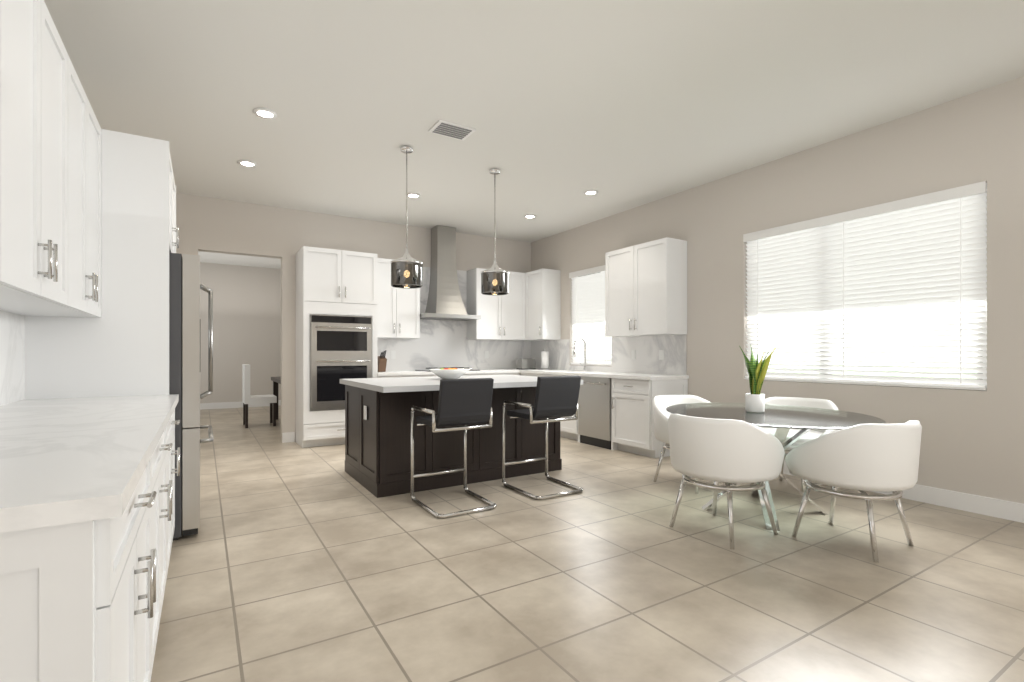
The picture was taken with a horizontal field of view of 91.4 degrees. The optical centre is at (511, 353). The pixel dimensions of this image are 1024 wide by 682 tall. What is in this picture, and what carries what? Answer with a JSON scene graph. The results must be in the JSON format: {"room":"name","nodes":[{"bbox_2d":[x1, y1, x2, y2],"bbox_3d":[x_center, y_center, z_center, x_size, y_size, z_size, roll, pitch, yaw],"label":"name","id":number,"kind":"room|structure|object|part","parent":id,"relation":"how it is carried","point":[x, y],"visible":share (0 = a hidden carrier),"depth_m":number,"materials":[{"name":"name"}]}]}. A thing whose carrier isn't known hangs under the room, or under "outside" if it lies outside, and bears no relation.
{"room":"kitchen","nodes":[
{"label":"kitchen","id":0,"kind":"room"},
{"bbox_2d":[0,0,15,287],"bbox_3d":[-1.419,-0.760,1.022,0.339,1.100,0.914,0,0,-32],"label":"upper cabinet","id":1,"kind":"object","parent":0,"relation":"attached to","point":[7,7],"depth_m":1.53,"materials":[{"name":"white wood"}]},
{"bbox_2d":[0,312,23,403],"bbox_3d":[-1.986,0.020,1.627,0.012,0.460,2.600,0,0,-32],"label":"backsplash","id":2,"kind":"structure","parent":0,"relation":"attached to","point":[11,327],"depth_m":2.55,"materials":[{"name":"white stone"}]},
{"bbox_2d":[0,0,75,311],"bbox_3d":[-1.855,-0.760,1.726,0.339,1.100,0.971,0,0,-32],"label":"upper cabinet","id":3,"kind":"object","parent":0,"relation":"attached to","point":[45,71],"depth_m":1.86,"materials":[{"name":"white wood"}]},
{"bbox_2d":[0,73,103,319],"bbox_3d":[-2.292,-0.760,2.430,0.339,1.100,0.913,0,0,-32],"label":"upper cabinet","id":4,"kind":"object","parent":0,"relation":"attached to","point":[89,235],"depth_m":2.59,"materials":[{"name":"white wood"}]},
{"bbox_2d":[104,129,175,267],"bbox_3d":[-2.652,-1.000,3.320,0.656,0.620,0.930,0,0,-32],"label":"upper cabinet","id":5,"kind":"object","parent":0,"relation":"attached to","point":[140,188],"depth_m":3.00,"materials":[{"name":"white wood"}]},
{"bbox_2d":[200,262,280,402],"bbox_3d":[-6.574,-0.380,10.602,5.500,3.100,0.150,0,0,-32],"label":"wall","id":6,"kind":"structure","parent":0,"point":[246,314],"depth_m":10.91,"materials":[{"name":"beige paint"}]},
{"bbox_2d":[200,400,280,409],"bbox_3d":[-6.530,1.105,10.532,5.200,0.130,0.015,0,0,-32],"label":"baseboard","id":7,"kind":"structure","parent":6,"relation":"attached to","point":[221,405],"depth_m":10.78,"materials":[{"name":"white wood"}]},
{"bbox_2d":[176,193,530,441],"bbox_3d":[-2.066,-0.380,7.279,5.840,3.100,0.150,0,0,-32],"label":"wall","id":8,"kind":"structure","parent":0,"point":[224,226],"depth_m":6.65,"materials":[{"name":"beige paint"}]},
{"bbox_2d":[420,225,480,320],"bbox_3d":[-0.985,-1.226,7.548,0.900,1.400,0.500,0,0,-32],"label":"range hood","id":9,"kind":"object","parent":8,"relation":"attached to","point":[444,301],"visible":0.96,"depth_m":7.51,"materials":[{"name":"silver metal"}]},
{"bbox_2d":[44,0,1023,268],"bbox_3d":[-0.730,-1.974,3.312,7.750,0.112,18.700,0,0,-32],"label":"ceiling","id":10,"kind":"structure","parent":0,"point":[561,107],"depth_m":3.63,"materials":[{"name":"white paint"}]},
{"bbox_2d":[238,160,256,166],"bbox_3d":[-2.672,-1.922,5.050,0.175,0.012,0.175,0,0,-41],"label":"recessed light","id":11,"kind":"object","parent":10,"relation":"in","point":[247,163],"depth_m":5.04,"materials":[{"name":"white plastic"}]},
{"bbox_2d":[253,108,276,118],"bbox_3d":[-1.974,-1.922,4.000,0.175,0.012,0.175,0,0,-38],"label":"recessed light","id":12,"kind":"object","parent":10,"relation":"in","point":[265,113],"depth_m":4.00,"materials":[{"name":"white plastic"}]},
{"bbox_2d":[390,146,422,288],"bbox_3d":[-0.986,-1.278,4.684,0.298,1.296,0.298,0,0,-32],"label":"pendant lamp","id":13,"kind":"object","parent":10,"relation":"hanging from","point":[406,270],"visible":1,"depth_m":4.58,"materials":[{"name":"silver metal"}]},
{"bbox_3d":[-0.986,-0.736,4.684,0.290,0.212,0.290,0,0,-32],"label":"lamp shade","id":14,"kind":"part","parent":13,"relation":"part of","materials":[{"name":"clear glass"}]},
{"bbox_2d":[407,193,420,197],"bbox_3d":[-1.198,-1.922,6.070,0.175,0.012,0.175,0,0,-38],"label":"recessed light","id":15,"kind":"object","parent":10,"relation":"in","point":[412,195],"depth_m":6.06,"materials":[{"name":"white plastic"}]},
{"bbox_2d":[428,120,475,140],"bbox_3d":[-0.516,-1.921,4.304,0.340,0.014,0.240,0,0,-32],"label":"ceiling vent","id":16,"kind":"object","parent":10,"relation":"in","point":[451,130],"visible":1,"depth_m":4.28,"materials":[{"name":"white metal"}]},
{"bbox_2d":[481,168,508,294],"bbox_3d":[-0.179,-1.278,5.242,0.298,1.296,0.298,0,0,-32],"label":"pendant lamp","id":17,"kind":"object","parent":10,"relation":"hanging from","point":[494,279],"visible":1,"depth_m":5.14,"materials":[{"name":"silver metal"}]},
{"bbox_3d":[-0.179,-0.736,5.242,0.290,0.212,0.290,0,0,-32],"label":"lamp shade","id":18,"kind":"part","parent":17,"relation":"part of","materials":[{"name":"clear glass"}]},
{"bbox_2d":[524,214,535,217],"bbox_3d":[0.253,-1.922,6.993,0.175,0.012,0.175,0,0,-38],"label":"recessed light","id":19,"kind":"object","parent":10,"relation":"in","point":[530,215],"depth_m":6.99,"materials":[{"name":"white plastic"}]},
{"bbox_2d":[583,190,597,194],"bbox_3d":[0.940,-1.922,5.960,0.175,0.012,0.175,0,0,-41],"label":"recessed light","id":20,"kind":"object","parent":10,"relation":"in","point":[589,192],"depth_m":5.95,"materials":[{"name":"white plastic"}]},
{"bbox_2d":[151,406,1023,681],"bbox_3d":[0.005,1.220,3.797,5.990,0.100,18.750,0,0,-32],"label":"floor","id":21,"kind":"structure","parent":0,"point":[292,562],"depth_m":2.56,"materials":[{"name":"tile"}]},
{"bbox_2d":[0,444,159,681],"bbox_3d":[-1.263,0.730,1.107,0.694,0.880,0.934,0,0,-32],"label":"base cabinet","id":22,"kind":"object","parent":21,"relation":"on","point":[79,602],"depth_m":0.88,"materials":[{"name":"white wood"}]},
{"bbox_2d":[0,394,178,535],"bbox_3d":[-1.687,0.270,1.810,0.714,0.040,2.604,0,0,-32],"label":"countertop","id":23,"kind":"structure","parent":22,"relation":"on","point":[65,460],"depth_m":1.24,"materials":[{"name":"white stone"}]},
{"bbox_3d":[-1.984,0.020,1.629,0.018,0.460,2.600,0,0,-32],"label":"panel","id":24,"kind":"part","parent":23,"relation":"part of","materials":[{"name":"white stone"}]},
{"bbox_2d":[160,420,171,617],"bbox_3d":[-1.704,0.730,1.820,0.694,0.880,0.971,0,0,-32],"label":"base cabinet","id":25,"kind":"object","parent":21,"relation":"on","point":[166,440],"depth_m":2.30,"materials":[{"name":"white wood"}]},
{"bbox_2d":[172,412,175,541],"bbox_3d":[-2.141,0.730,2.524,0.694,0.880,0.913,0,0,-32],"label":"base cabinet","id":26,"kind":"object","parent":21,"relation":"on","point":[173,413],"depth_m":3.03,"materials":[{"name":"white wood"}]},
{"bbox_2d":[169,253,213,539],"bbox_3d":[-2.539,0.270,3.391,0.877,1.800,0.910,0,0,-32],"label":"fridge","id":27,"kind":"object","parent":21,"relation":"on","point":[185,286],"visible":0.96,"depth_m":3.16,"materials":[{"name":"grey metal"}]},
{"bbox_2d":[242,364,276,427],"bbox_3d":[-4.142,0.670,8.198,0.460,1.000,0.500,0,0,-32],"label":"chair","id":28,"kind":"object","parent":21,"relation":"on","point":[248,398],"visible":1,"depth_m":8.00,"materials":[{"name":"white leather"}]},
{"bbox_2d":[271,377,280,419],"bbox_3d":[-3.382,0.790,8.728,1.350,0.760,1.400,0,0,-32],"label":"dining table","id":29,"kind":"object","parent":21,"relation":"on","point":[276,380],"visible":0.23,"depth_m":8.91,"materials":[{"name":"grey wood"}]},
{"bbox_2d":[340,383,561,497],"bbox_3d":[-0.597,0.733,5.035,1.888,0.874,1.128,0,0,-32],"label":"kitchen island","id":30,"kind":"object","parent":21,"relation":"on","point":[377,437],"depth_m":4.43,"materials":[{"name":"brown wood"}]},
{"bbox_2d":[340,375,582,390],"bbox_3d":[-0.518,0.272,4.915,1.960,0.044,1.420,0,0,-32],"label":"island countertop","id":31,"kind":"structure","parent":30,"relation":"on","point":[408,383],"depth_m":4.48,"materials":[{"name":"white stone"}]},
{"bbox_2d":[429,368,470,378],"bbox_3d":[-0.614,0.193,4.938,0.410,0.111,0.410,0,0,-32],"label":"fruit bowl","id":32,"kind":"object","parent":31,"relation":"on","point":[449,373],"visible":0.98,"depth_m":4.82,"materials":[{"name":"white ceramic"}]},
{"bbox_2d":[411,378,496,517],"bbox_3d":[-0.456,0.676,3.894,0.500,0.988,0.570,0,0,-32],"label":"bar stool","id":33,"kind":"object","parent":21,"relation":"on","point":[464,402],"visible":1,"depth_m":3.73,"materials":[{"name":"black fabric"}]},
{"bbox_3d":[-0.453,0.364,3.890,0.426,0.363,0.521,0,0,-32],"label":"seat","id":34,"kind":"part","parent":33,"relation":"part of","materials":[{"name":"grey leather"}]},
{"bbox_2d":[295,237,688,457],"bbox_3d":[-0.410,-0.080,6.266,3.787,2.500,3.312,0,0,-32],"label":"kitchen cabinets","id":35,"kind":"object","parent":21,"relation":"on","point":[356,314],"visible":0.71,"depth_m":6.43,"materials":[{"name":"white wood"}]},
{"bbox_2d":[378,350,386,371],"bbox_3d":[-1.819,0.097,6.975,0.100,0.303,0.207,0,0,-32],"label":"knife block","id":36,"kind":"object","parent":35,"relation":"on","point":[382,361],"visible":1,"depth_m":6.93,"materials":[{"name":"brown wood"}]},
{"bbox_3d":[-0.887,-0.540,7.908,2.867,1.580,0.018,0,0,-32],"label":"panel","id":37,"kind":"part","parent":35,"relation":"part of","materials":[{"name":"stone"}]},
{"bbox_2d":[516,359,535,368],"bbox_3d":[0.231,0.163,8.168,0.270,0.171,0.170,0,0,-32],"label":"toaster","id":38,"kind":"object","parent":35,"relation":"on","point":[525,363],"visible":1,"depth_m":8.10,"materials":[{"name":"silver metal"}]},
{"bbox_2d":[540,348,549,369],"bbox_3d":[0.527,0.075,7.975,0.150,0.345,0.150,0,0,-32],"label":"paper towel","id":39,"kind":"object","parent":35,"relation":"on","point":[544,360],"visible":1,"depth_m":7.92,"materials":[{"name":"white paper"}]},
{"bbox_3d":[1.186,0.010,7.268,0.018,0.480,3.265,0,0,-32],"label":"panel","id":40,"kind":"part","parent":35,"relation":"part of","materials":[{"name":"stone"}]},
{"bbox_2d":[502,375,582,499],"bbox_3d":[0.267,0.676,4.342,0.500,0.988,0.570,0,0,-32],"label":"bar stool","id":41,"kind":"object","parent":21,"relation":"on","point":[556,397],"visible":1,"depth_m":4.18,"materials":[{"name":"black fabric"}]},
{"bbox_3d":[0.270,0.364,4.338,0.426,0.363,0.521,0,0,-32],"label":"seat","id":42,"kind":"part","parent":41,"relation":"part of","materials":[{"name":"grey leather"}]},
{"bbox_2d":[652,395,731,493],"bbox_3d":[1.609,0.784,4.514,0.710,0.778,0.647,0,0,-32],"label":"tub chair","id":43,"kind":"object","parent":21,"relation":"on","point":[661,414],"visible":0.23,"depth_m":4.55,"materials":[{"name":"white leather"}]},
{"bbox_3d":[1.609,0.589,4.514,0.710,0.387,0.647,0,0,-32],"label":"seat","id":44,"kind":"part","parent":43,"relation":"part of","materials":[{"name":"white leather"}]},
{"bbox_2d":[668,414,784,549],"bbox_3d":[1.377,0.784,3.305,0.647,0.778,0.710,0,0,-32],"label":"tub chair","id":45,"kind":"object","parent":21,"relation":"on","point":[725,451],"visible":1,"depth_m":3.04,"materials":[{"name":"white leather"}]},
{"bbox_3d":[1.377,0.589,3.305,0.647,0.387,0.710,0,0,-32],"label":"seat","id":46,"kind":"part","parent":45,"relation":"part of","materials":[{"name":"white leather"}]},
{"bbox_2d":[666,402,885,530],"bbox_3d":[1.877,0.802,3.729,1.398,0.735,1.526,0,0,-32],"label":"dining table","id":47,"kind":"object","parent":21,"relation":"on","point":[782,419],"visible":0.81,"depth_m":3.54,"materials":[{"name":"clear glass"}]},
{"bbox_2d":[739,344,776,412],"bbox_3d":[1.824,0.180,3.740,0.297,0.507,0.156,0,0,-32],"label":"snake plant","id":48,"kind":"object","parent":47,"relation":"on","point":[755,397],"visible":1,"depth_m":3.73,"materials":[{"name":"green plant"}]},
{"bbox_2d":[750,397,839,496],"bbox_3d":[2.417,0.784,4.294,0.649,0.778,0.710,0,0,-32],"label":"tub chair","id":49,"kind":"object","parent":21,"relation":"on","point":[811,434],"visible":0.23,"depth_m":4.34,"materials":[{"name":"white leather"}]},
{"bbox_2d":[785,420,921,562],"bbox_3d":[2.134,0.784,3.113,0.710,0.778,0.647,0,0,-32],"label":"tub chair","id":50,"kind":"object","parent":21,"relation":"on","point":[861,458],"visible":1,"depth_m":2.85,"materials":[{"name":"white leather"}]},
{"bbox_3d":[2.134,0.589,3.113,0.710,0.387,0.647,0,0,-32],"label":"seat","id":51,"kind":"part","parent":50,"relation":"part of","materials":[{"name":"white leather"}]},
{"bbox_2d":[531,76,1023,503],"bbox_3d":[3.869,-0.380,3.105,0.150,3.100,13.200,0,0,-32],"label":"wall","id":52,"kind":"structure","parent":0,"point":[972,441],"depth_m":4.19,"materials":[{"name":"beige paint"}]},
{"bbox_2d":[569,265,610,365],"bbox_3d":[1.193,-0.545,7.388,0.150,1.422,0.932,0,0,-32],"label":"window","id":53,"kind":"structure","parent":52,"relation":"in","point":[588,305],"depth_m":7.40,"materials":[{"name":"white glass"}]},
{"bbox_2d":[743,181,986,390],"bbox_3d":[2.995,-0.495,4.481,0.150,1.522,1.912,0,0,-32],"label":"window blinds","id":54,"kind":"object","parent":52,"relation":"in","point":[919,255],"depth_m":4.24,"materials":[{"name":"white plastic"}]},
{"bbox_2d":[783,460,1023,522],"bbox_3d":[4.669,1.105,1.659,0.015,0.130,9.900,0,0,-32],"label":"baseboard","id":55,"kind":"structure","parent":52,"relation":"attached to","point":[999,508],"depth_m":3.73,"materials":[{"name":"white wood"}]},
{"label":"outside","id":56,"kind":"structure","parent":0,"visible":0},
{"bbox_2d":[600,302,976,378],"bbox_3d":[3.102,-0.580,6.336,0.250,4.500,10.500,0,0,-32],"label":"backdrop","id":57,"kind":"structure","parent":56,"point":[870,341],"depth_m":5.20,"materials":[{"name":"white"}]}
]}

